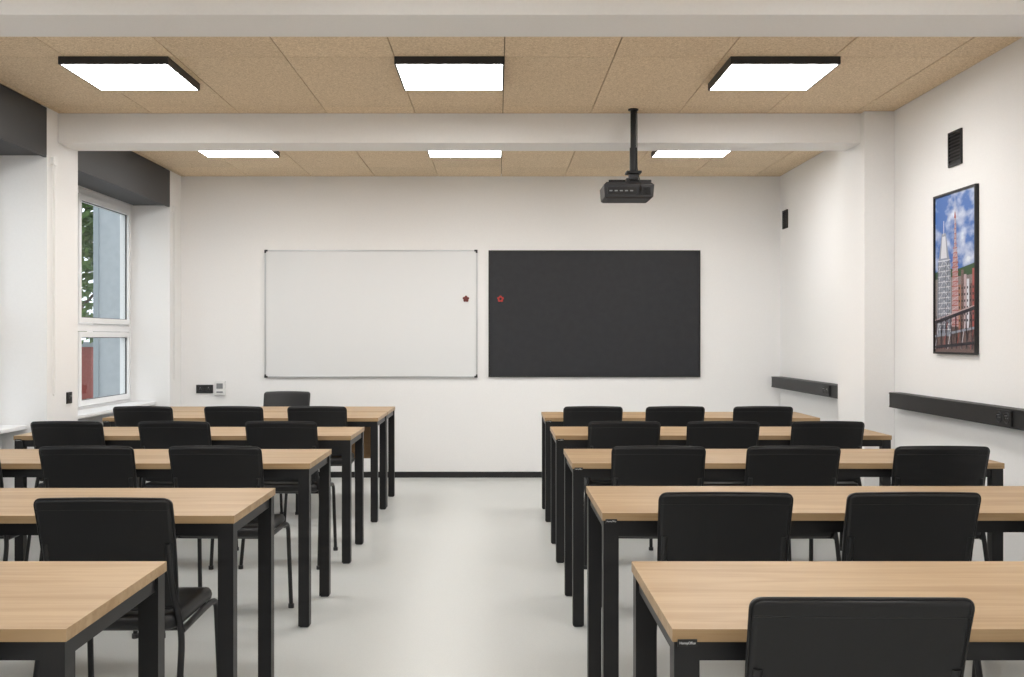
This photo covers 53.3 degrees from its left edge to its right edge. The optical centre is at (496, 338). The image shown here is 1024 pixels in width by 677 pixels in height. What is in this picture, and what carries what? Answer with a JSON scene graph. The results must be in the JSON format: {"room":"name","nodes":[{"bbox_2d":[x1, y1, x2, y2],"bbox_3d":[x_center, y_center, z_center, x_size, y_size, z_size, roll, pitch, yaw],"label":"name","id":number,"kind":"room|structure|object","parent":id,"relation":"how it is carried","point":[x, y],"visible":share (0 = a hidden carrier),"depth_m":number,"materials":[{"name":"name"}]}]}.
{"room":"classroom","nodes":[
{"label":"classroom","id":0,"kind":"room"},
{"bbox_2d":[0,105,77,536],"bbox_3d":[-3.230,-0.120,7.050,0.460,2.880,0.500,0,0,0],"label":"wall","id":1,"kind":"structure","parent":0,"point":[26,181],"depth_m":6.80,"materials":[{"name":"white paint"}]},
{"bbox_2d":[50,157,56,395],"bbox_3d":[-2.987,-0.416,6.872,0.024,1.608,0.055,0,0,0],"label":"chain","id":2,"kind":"object","parent":1,"relation":"attached to","point":[53,160],"visible":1,"depth_m":6.86,"materials":[{"name":"white plastic"}]},
{"bbox_2d":[66,392,71,403],"bbox_3d":[-2.989,0.415,7.140,0.022,0.080,0.080,0,0,0],"label":"wall socket","id":3,"kind":"object","parent":1,"relation":"attached to","point":[68,394],"visible":1,"depth_m":7.12,"materials":[{"name":"black plastic"}]},
{"bbox_2d":[78,413,113,422],"bbox_3d":[-3.380,0.963,8.330,0.160,0.715,2.060,0,0,0],"label":"wall","id":4,"kind":"structure","parent":0,"point":[98,418],"depth_m":8.43,"materials":[{"name":"white paint"}]},
{"bbox_2d":[78,187,130,409],"bbox_3d":[-3.361,-0.309,8.330,0.139,1.822,2.054,0,0,0],"label":"window","id":5,"kind":"structure","parent":4,"relation":"in","point":[120,328],"depth_m":8.91,"materials":[{"name":"white plastic"}]},
{"bbox_2d":[78,401,155,418],"bbox_3d":[-3.243,0.590,8.330,0.225,0.030,2.054,0,0,0],"label":"window sill","id":6,"kind":"structure","parent":4,"relation":"on","point":[96,411],"depth_m":8.38,"materials":[{"name":"white plastic"}]},
{"bbox_2d":[78,185,130,204],"bbox_3d":[-3.402,-1.393,8.330,0.115,0.335,2.060,0,0,0],"label":"wall","id":7,"kind":"structure","parent":0,"point":[78,185],"depth_m":8.71,"materials":[{"name":"white paint"}]},
{"bbox_2d":[78,151,169,206],"bbox_3d":[-3.167,-1.373,8.330,0.335,0.331,2.056,0,0,0],"label":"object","id":8,"kind":"object","parent":7,"relation":"attached to","point":[128,177],"visible":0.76,"depth_m":8.35,"materials":[{"name":"grey paint"}]},
{"bbox_2d":[120,169,180,481],"bbox_3d":[-3.230,-0.120,9.525,0.460,2.880,0.330,0,0,0],"label":"wall","id":9,"kind":"structure","parent":0,"point":[152,379],"depth_m":9.36,"materials":[{"name":"white paint"}]},
{"bbox_2d":[172,206,175,379],"bbox_3d":[-2.987,-0.416,9.432,0.024,1.608,0.055,0,0,0],"label":"chain","id":10,"kind":"object","parent":9,"relation":"attached to","point":[173,207],"visible":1,"depth_m":9.42,"materials":[{"name":"white plastic"}]},
{"bbox_2d":[181,174,779,471],"bbox_3d":[-0.310,-0.180,9.765,6.300,3.000,0.150,0,0,0],"label":"wall","id":11,"kind":"structure","parent":0,"point":[484,423],"depth_m":9.69,"materials":[{"name":"white paint"}]},
{"bbox_2d":[196,385,212,392],"bbox_3d":[-2.776,0.480,9.678,0.160,0.080,0.022,0,0,0],"label":"wall socket","id":12,"kind":"object","parent":11,"relation":"attached to","point":[199,388],"visible":1,"depth_m":9.68,"materials":[{"name":"black plastic"}]},
{"bbox_2d":[214,381,225,394],"bbox_3d":[-2.627,0.470,9.672,0.100,0.130,0.034,0,0,0],"label":"control unit","id":13,"kind":"object","parent":11,"relation":"attached to","point":[219,386],"visible":1,"depth_m":9.66,"materials":[{"name":"white plastic"}]},
{"bbox_2d":[264,250,477,377],"bbox_3d":[-1.195,-0.235,9.678,2.021,1.213,0.024,0,0,0],"label":"whiteboard","id":14,"kind":"object","parent":11,"relation":"attached to","point":[329,313],"visible":1,"depth_m":9.67,"materials":[{"name":"white ceramic"}]},
{"bbox_2d":[331,472,541,477],"bbox_3d":[-0.155,1.292,9.684,5.690,0.055,0.012,0,0,0],"label":"baseboard","id":15,"kind":"structure","parent":11,"relation":"attached to","point":[333,474],"depth_m":9.68,"materials":[{"name":"black"}]},
{"bbox_2d":[488,250,699,376],"bbox_3d":[0.924,-0.235,9.678,2.009,1.202,0.022,0,0,0],"label":"chalkboard","id":16,"kind":"object","parent":11,"relation":"attached to","point":[561,313],"visible":1,"depth_m":9.67,"materials":[{"name":"black"}]},
{"bbox_2d":[497,296,503,301],"bbox_3d":[0.033,-0.377,9.667,0.062,0.060,0.011,0,0,0],"label":"magnet","id":17,"kind":"object","parent":16,"relation":"attached to","point":[500,298],"visible":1,"depth_m":9.66,"materials":[{"name":"red plastic"}]},
{"bbox_2d":[0,37,1021,175],"bbox_3d":[-0.385,-1.600,4.045,6.150,0.120,11.290,0,0,0],"label":"ceiling","id":18,"kind":"structure","parent":0,"point":[234,74],"depth_m":6.14,"materials":[{"name":"brown wood"}]},
{"bbox_2d":[58,56,199,90],"bbox_3d":[-2.095,-1.518,5.865,0.600,0.042,0.600,0,0,0],"label":"lamp","id":19,"kind":"object","parent":18,"relation":"attached to","point":[105,73],"depth_m":5.77,"materials":[{"name":"white plastic"}]},
{"bbox_2d":[198,151,279,157],"bbox_3d":[-2.095,-1.518,8.140,0.600,0.042,0.600,0,0,0],"label":"lamp","id":20,"kind":"object","parent":18,"relation":"attached to","point":[210,154],"depth_m":8.31,"materials":[{"name":"white plastic"}]},
{"bbox_2d":[394,56,503,90],"bbox_3d":[-0.260,-1.518,5.865,0.600,0.042,0.600,0,0,0],"label":"lamp","id":21,"kind":"object","parent":18,"relation":"attached to","point":[416,73],"depth_m":5.76,"materials":[{"name":"white plastic"}]},
{"bbox_2d":[58,113,860,150],"bbox_3d":[-0.155,-1.438,7.120,5.689,0.204,0.300,0,0,0],"label":"ceiling beam","id":22,"kind":"structure","parent":18,"relation":"attached to","point":[76,131],"depth_m":6.97,"materials":[{"name":"white paint"}]},
{"bbox_2d":[427,151,501,157],"bbox_3d":[-0.260,-1.518,8.140,0.600,0.042,0.600,0,0,0],"label":"lamp","id":23,"kind":"object","parent":18,"relation":"attached to","point":[432,154],"depth_m":8.31,"materials":[{"name":"white plastic"}]},
{"bbox_2d":[0,0,1023,36],"bbox_3d":[-0.155,-1.438,4.365,5.689,0.204,0.310,0,0,0],"label":"ceiling beam","id":24,"kind":"structure","parent":18,"relation":"attached to","point":[18,18],"depth_m":4.26,"materials":[{"name":"white paint"}]},
{"bbox_2d":[600,108,653,202],"bbox_3d":[0.870,-1.232,6.851,0.332,0.615,0.333,0,0,0],"label":"ceiling projector","id":25,"kind":"object","parent":18,"relation":"hanging from","point":[631,189],"depth_m":6.78,"materials":[{"name":"black plastic"}]},
{"bbox_2d":[651,151,730,157],"bbox_3d":[1.575,-1.518,8.140,0.600,0.042,0.600,0,0,0],"label":"lamp","id":26,"kind":"object","parent":18,"relation":"in","point":[654,154],"depth_m":8.31,"materials":[{"name":"white plastic"}]},
{"bbox_2d":[708,56,840,90],"bbox_3d":[1.575,-1.518,5.865,0.600,0.042,0.600,0,0,0],"label":"lamp","id":27,"kind":"object","parent":18,"relation":"attached to","point":[739,73],"depth_m":5.77,"materials":[{"name":"white plastic"}]},
{"bbox_2d":[0,478,1023,676],"bbox_3d":[-0.310,1.380,4.045,6.300,0.120,11.590,0,0,0],"label":"floor","id":28,"kind":"structure","parent":0,"point":[456,577],"depth_m":5.08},
{"bbox_2d":[0,462,18,560],"bbox_3d":[-2.417,0.896,4.750,0.479,0.848,0.548,0,0,1],"label":"chair","id":29,"kind":"object","parent":28,"relation":"on","point":[6,538],"visible":0.15,"depth_m":4.57,"materials":[{"name":"black plastic"}]},
{"bbox_2d":[24,421,104,560],"bbox_3d":[-2.475,0.896,6.100,0.479,0.848,0.548,0,0,1],"label":"chair","id":30,"kind":"object","parent":28,"relation":"on","point":[44,433],"visible":0.32,"depth_m":5.87,"materials":[{"name":"black plastic"}]},
{"bbox_2d":[0,561,166,676],"bbox_3d":[-1.833,0.945,2.303,1.975,0.750,0.614,0,0,0],"label":"desk","id":31,"kind":"object","parent":28,"relation":"on","point":[49,610],"visible":1,"depth_m":2.30,"materials":[{"name":"brown wood"}]},
{"bbox_2d":[39,446,137,638],"bbox_3d":[-1.826,0.896,4.750,0.479,0.848,0.548,0,0,-1],"label":"chair","id":32,"kind":"object","parent":28,"relation":"on","point":[61,466],"visible":0.3,"depth_m":4.52,"materials":[{"name":"black plastic"}]},
{"bbox_2d":[33,497,217,676],"bbox_3d":[-1.183,0.896,3.290,0.479,0.848,0.548,0,0,0],"label":"chair","id":33,"kind":"object","parent":28,"relation":"on","point":[69,528],"visible":0.6,"depth_m":3.07,"materials":[{"name":"black plastic"}]},
{"bbox_2d":[0,488,274,676],"bbox_3d":[-1.833,0.945,3.583,1.975,0.750,0.614,0,0,0],"label":"desk","id":34,"kind":"object","parent":28,"relation":"on","point":[222,512],"visible":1,"depth_m":3.54,"materials":[{"name":"brown wood"}]},
{"bbox_2d":[113,406,173,448],"bbox_3d":[-2.488,0.896,7.390,0.479,0.848,0.548,0,0,0],"label":"chair","id":35,"kind":"object","parent":28,"relation":"on","point":[124,416],"visible":0.2,"depth_m":7.15,"materials":[{"name":"black plastic"}]},
{"bbox_2d":[0,449,331,626],"bbox_3d":[-1.841,0.945,4.953,1.975,0.750,0.614,0,0,0],"label":"desk","id":36,"kind":"object","parent":28,"relation":"on","point":[300,463],"visible":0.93,"depth_m":4.69,"materials":[{"name":"brown wood"}]},
{"bbox_2d":[13,427,363,563],"bbox_3d":[-1.843,0.945,6.273,1.975,0.750,0.614,0,0,0],"label":"desk","id":37,"kind":"object","parent":28,"relation":"on","point":[344,437],"visible":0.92,"depth_m":5.99,"materials":[{"name":"brown wood"}]},
{"bbox_2d":[138,421,238,569],"bbox_3d":[-1.854,0.896,6.100,0.479,0.848,0.548,0,0,2],"label":"chair","id":38,"kind":"object","parent":28,"relation":"on","point":[153,434],"visible":0.43,"depth_m":5.87,"materials":[{"name":"black plastic"}]},
{"bbox_2d":[165,446,293,637],"bbox_3d":[-1.242,0.896,4.750,0.479,0.848,0.548,0,0,2],"label":"chair","id":39,"kind":"object","parent":28,"relation":"on","point":[191,466],"visible":0.46,"depth_m":4.53,"materials":[{"name":"black plastic"}]},
{"bbox_2d":[204,406,283,513],"bbox_3d":[-1.845,0.896,7.390,0.479,0.848,0.548,0,0,1],"label":"chair","id":40,"kind":"object","parent":28,"relation":"on","point":[216,416],"visible":0.18,"depth_m":7.15,"materials":[{"name":"black plastic"}]},
{"bbox_2d":[102,412,386,521],"bbox_3d":[-1.841,0.945,7.613,1.975,0.750,0.614,0,0,0],"label":"desk","id":41,"kind":"object","parent":28,"relation":"on","point":[354,419],"visible":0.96,"depth_m":7.36,"materials":[{"name":"brown wood"}]},
{"bbox_2d":[140,407,394,505],"bbox_3d":[-1.841,0.945,8.243,1.975,0.750,0.614,0,0,0],"label":"desk","id":42,"kind":"object","parent":28,"relation":"on","point":[390,411],"visible":0.04,"depth_m":8.30,"materials":[{"name":"brown wood"}]},
{"bbox_2d":[263,391,309,406],"bbox_3d":[-1.880,0.896,8.910,0.479,0.848,0.548,0,0,0],"label":"chair","id":43,"kind":"object","parent":28,"relation":"on","point":[272,398],"visible":0.21,"depth_m":9.11,"materials":[{"name":"black plastic"}]},
{"bbox_2d":[238,421,337,569],"bbox_3d":[-1.237,0.896,6.100,0.479,0.848,0.548,0,0,1],"label":"chair","id":44,"kind":"object","parent":28,"relation":"on","point":[261,434],"visible":0.46,"depth_m":5.88,"materials":[{"name":"black plastic"}]},
{"bbox_2d":[283,406,354,527],"bbox_3d":[-1.268,0.896,7.390,0.479,0.848,0.548,0,0,-1],"label":"chair","id":45,"kind":"object","parent":28,"relation":"on","point":[323,416],"visible":0.33,"depth_m":7.16,"materials":[{"name":"black plastic"}]},
{"bbox_2d":[563,406,622,448],"bbox_3d":[0.675,0.896,7.390,0.479,0.848,0.548,0,0,0],"label":"chair","id":46,"kind":"object","parent":28,"relation":"on","point":[573,416],"visible":0.2,"depth_m":7.15,"materials":[{"name":"black plastic"}]},
{"bbox_2d":[584,421,660,569],"bbox_3d":[0.734,0.896,6.100,0.479,0.848,0.548,0,0,0],"label":"chair","id":47,"kind":"object","parent":28,"relation":"on","point":[601,434],"visible":0.41,"depth_m":5.87,"materials":[{"name":"black plastic"}]},
{"bbox_2d":[601,446,705,607],"bbox_3d":[0.723,0.896,4.750,0.479,0.848,0.548,0,0,2],"label":"chair","id":48,"kind":"object","parent":28,"relation":"on","point":[630,465],"visible":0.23,"depth_m":4.52,"materials":[{"name":"black plastic"}]},
{"bbox_2d":[645,406,704,426],"bbox_3d":[1.246,0.896,7.390,0.479,0.848,0.548,0,0,-1],"label":"chair","id":49,"kind":"object","parent":28,"relation":"on","point":[667,416],"visible":0.19,"depth_m":7.15,"materials":[{"name":"black plastic"}]},
{"bbox_2d":[541,412,819,521],"bbox_3d":[1.331,0.945,7.623,1.975,0.750,0.614,0,0,0],"label":"desk","id":50,"kind":"object","parent":28,"relation":"on","point":[549,419],"visible":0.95,"depth_m":7.32,"materials":[{"name":"brown wood"}]},
{"bbox_2d":[550,427,891,562],"bbox_3d":[1.331,0.945,6.293,1.975,0.750,0.614,0,0,0],"label":"desk","id":51,"kind":"object","parent":28,"relation":"on","point":[561,437],"visible":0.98,"depth_m":6.00,"materials":[{"name":"brown wood"}]},
{"bbox_2d":[686,421,759,485],"bbox_3d":[1.309,0.896,6.100,0.479,0.848,0.548,0,0,2],"label":"chair","id":52,"kind":"object","parent":28,"relation":"on","point":[706,434],"visible":0.41,"depth_m":5.87,"materials":[{"name":"black plastic"}]},
{"bbox_2d":[656,492,793,676],"bbox_3d":[0.718,0.896,3.400,0.479,0.848,0.548,0,0,2],"label":"chair","id":53,"kind":"object","parent":28,"relation":"on","point":[692,526],"visible":0.34,"depth_m":3.18,"materials":[{"name":"black plastic"}]},
{"bbox_2d":[733,406,792,426],"bbox_3d":[1.874,0.896,7.390,0.479,0.848,0.548,0,0,2],"label":"chair","id":54,"kind":"object","parent":28,"relation":"on","point":[766,416],"visible":0.2,"depth_m":7.15,"materials":[{"name":"black plastic"}]},
{"bbox_2d":[564,449,1004,626],"bbox_3d":[1.331,0.945,4.963,1.975,0.750,0.614,0,0,0],"label":"desk","id":55,"kind":"object","parent":28,"relation":"on","point":[579,464],"visible":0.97,"depth_m":4.67,"materials":[{"name":"brown wood"}]},
{"bbox_2d":[745,446,840,560],"bbox_3d":[1.315,0.896,4.750,0.479,0.848,0.548,0,0,0],"label":"chair","id":56,"kind":"object","parent":28,"relation":"on","point":[765,465],"visible":0.26,"depth_m":4.52,"materials":[{"name":"black plastic"}]},
{"bbox_2d":[586,486,1023,676],"bbox_3d":[1.331,0.945,3.633,1.975,0.750,0.614,0,0,0],"label":"desk","id":57,"kind":"object","parent":28,"relation":"on","point":[617,509],"visible":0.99,"depth_m":3.54,"materials":[{"name":"brown wood"}]},
{"bbox_2d":[788,421,864,560],"bbox_3d":[1.912,0.896,6.100,0.479,0.848,0.548,0,0,2],"label":"chair","id":58,"kind":"object","parent":28,"relation":"on","point":[841,434],"visible":0.35,"depth_m":5.87,"materials":[{"name":"black plastic"}]},
{"bbox_2d":[631,561,1023,676],"bbox_3d":[1.331,0.945,2.303,1.975,0.750,0.614,0,0,0],"label":"desk","id":59,"kind":"object","parent":28,"relation":"on","point":[700,608],"visible":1,"depth_m":2.33,"materials":[{"name":"brown wood"}]},
{"bbox_2d":[745,597,974,676],"bbox_3d":[0.679,0.896,2.120,0.479,0.848,0.548,0,0,1],"label":"chair","id":60,"kind":"object","parent":28,"relation":"on","point":[787,636],"visible":1,"depth_m":1.89,"materials":[{"name":"black plastic"}]},
{"bbox_2d":[841,492,982,676],"bbox_3d":[1.296,0.896,3.400,0.479,0.848,0.548,0,0,0],"label":"chair","id":61,"kind":"object","parent":28,"relation":"on","point":[878,526],"visible":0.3,"depth_m":3.18,"materials":[{"name":"black plastic"}]},
{"bbox_2d":[891,446,989,560],"bbox_3d":[1.981,0.896,4.750,0.479,0.848,0.548,0,0,2],"label":"chair","id":62,"kind":"object","parent":28,"relation":"on","point":[912,465],"visible":0.23,"depth_m":4.52,"materials":[{"name":"black plastic"}]},
{"bbox_2d":[972,660,975,676],"bbox_3d":[1.932,0.896,3.400,0.479,0.848,0.548,0,0,1],"label":"chair","id":63,"kind":"object","parent":28,"relation":"on","point":[973,666],"visible":0.02,"depth_m":3.65,"materials":[{"name":"black plastic"}]},
{"bbox_2d":[838,111,893,485],"bbox_3d":[2.587,-0.110,7.170,0.204,2.859,0.540,0,0,0],"label":"column","id":64,"kind":"structure","parent":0,"point":[865,170],"depth_m":6.90,"materials":[{"name":"white paint"}]},
{"bbox_2d":[780,37,1023,560],"bbox_3d":[2.765,-0.180,4.045,0.150,3.000,11.290,0,0,0],"label":"wall","id":65,"kind":"structure","parent":0,"point":[986,99],"depth_m":6.30,"materials":[{"name":"white paint"}]},
{"bbox_2d":[782,209,787,228],"bbox_3d":[2.683,-1.110,9.500,0.012,0.170,0.150,0,0,0],"label":"air vent","id":66,"kind":"object","parent":65,"relation":"in","point":[785,212],"visible":1,"depth_m":9.50,"materials":[{"name":"black"}]},
{"bbox_2d":[771,376,837,398],"bbox_3d":[2.638,0.408,8.535,0.102,0.100,2.170,0,0,0],"label":"cable trunking","id":67,"kind":"object","parent":65,"relation":"attached to","point":[793,384],"depth_m":8.62,"materials":[{"name":"black plastic"}]},
{"bbox_2d":[823,385,829,395],"bbox_3d":[2.579,0.408,8.000,0.022,0.080,0.160,0,0,0],"label":"wall socket","id":68,"kind":"object","parent":67,"relation":"in","point":[826,389],"depth_m":7.99,"materials":[{"name":"black plastic"}]},
{"bbox_2d":[948,128,962,167],"bbox_3d":[2.683,-1.115,5.975,0.012,0.205,0.170,0,0,0],"label":"air vent","id":69,"kind":"object","parent":65,"relation":"in","point":[955,138],"visible":1,"depth_m":5.97,"materials":[{"name":"black"}]},
{"bbox_2d":[933,183,978,354],"bbox_3d":[2.679,-0.387,5.965,0.022,0.957,0.550,0,0,0],"label":"framed photograph","id":70,"kind":"object","parent":65,"relation":"attached to","point":[955,212],"visible":1,"depth_m":5.95,"materials":[{"name":"black"}]},
{"bbox_2d":[889,392,1023,430],"bbox_3d":[2.651,0.408,5.750,0.077,0.100,2.100,0,0,0],"label":"cable trunking","id":71,"kind":"object","parent":65,"relation":"attached to","point":[977,412],"depth_m":5.83,"materials":[{"name":"black plastic"}]},
{"bbox_2d":[996,409,1012,426],"bbox_3d":[2.603,0.408,5.250,0.022,0.080,0.160,0,0,0],"label":"wall socket","id":72,"kind":"object","parent":71,"relation":"in","point":[1003,417],"depth_m":5.23,"materials":[{"name":"black plastic"}]},
{"bbox_3d":[-3.380,0.963,5.670,0.160,0.715,2.260,0,0,0],"label":"wall","id":73,"kind":"structure","parent":0,"visible":0},
{"bbox_2d":[0,425,26,433],"bbox_3d":[-3.243,0.590,5.670,0.225,0.030,2.254,0,0,0],"label":"window sill","id":74,"kind":"structure","parent":73,"relation":"on","point":[3,428],"depth_m":6.63,"materials":[{"name":"white plastic"}]},
{"bbox_3d":[-3.402,-1.392,5.670,0.115,0.335,2.260,0,0,0],"label":"wall","id":75,"kind":"structure","parent":0,"visible":0},
{"bbox_2d":[0,84,46,156],"bbox_3d":[-3.167,-1.373,5.670,0.335,0.331,2.256,0,0,0],"label":"box","id":76,"kind":"object","parent":75,"relation":"attached to","point":[23,121],"visible":1,"depth_m":6.48,"materials":[{"name":"grey paint"}]},
{"label":"outside","id":77,"kind":"structure","parent":0,"visible":0},
{"bbox_3d":[-17.500,2.570,10.000,55.000,0.100,80.000,0,0,0],"label":"ground","id":78,"kind":"structure","parent":77,"visible":0},
{"bbox_2d":[78,202,92,343],"bbox_3d":[-7.511,-1.107,16.990,3.466,7.261,3.412,0,0,0],"label":"tree","id":79,"kind":"object","parent":78,"relation":"on","point":[87,215],"visible":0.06,"depth_m":16.84,"materials":[{"name":"green plant"}]},
{"bbox_2d":[82,342,92,398],"bbox_3d":[-12.075,1.295,20.650,7.950,2.450,0.400,0,0,0],"label":"brick wall","id":80,"kind":"structure","parent":78,"relation":"on","point":[87,347],"depth_m":20.50,"materials":[{"name":"red brick"}]},
{"bbox_2d":[93,206,119,397],"bbox_3d":[-4.615,-2.080,16.985,1.830,9.200,6.030,0,0,0],"label":"building wing","id":81,"kind":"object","parent":78,"relation":"on","point":[106,224],"visible":0.02,"depth_m":14.00,"materials":[{"name":"grey"}]}
]}

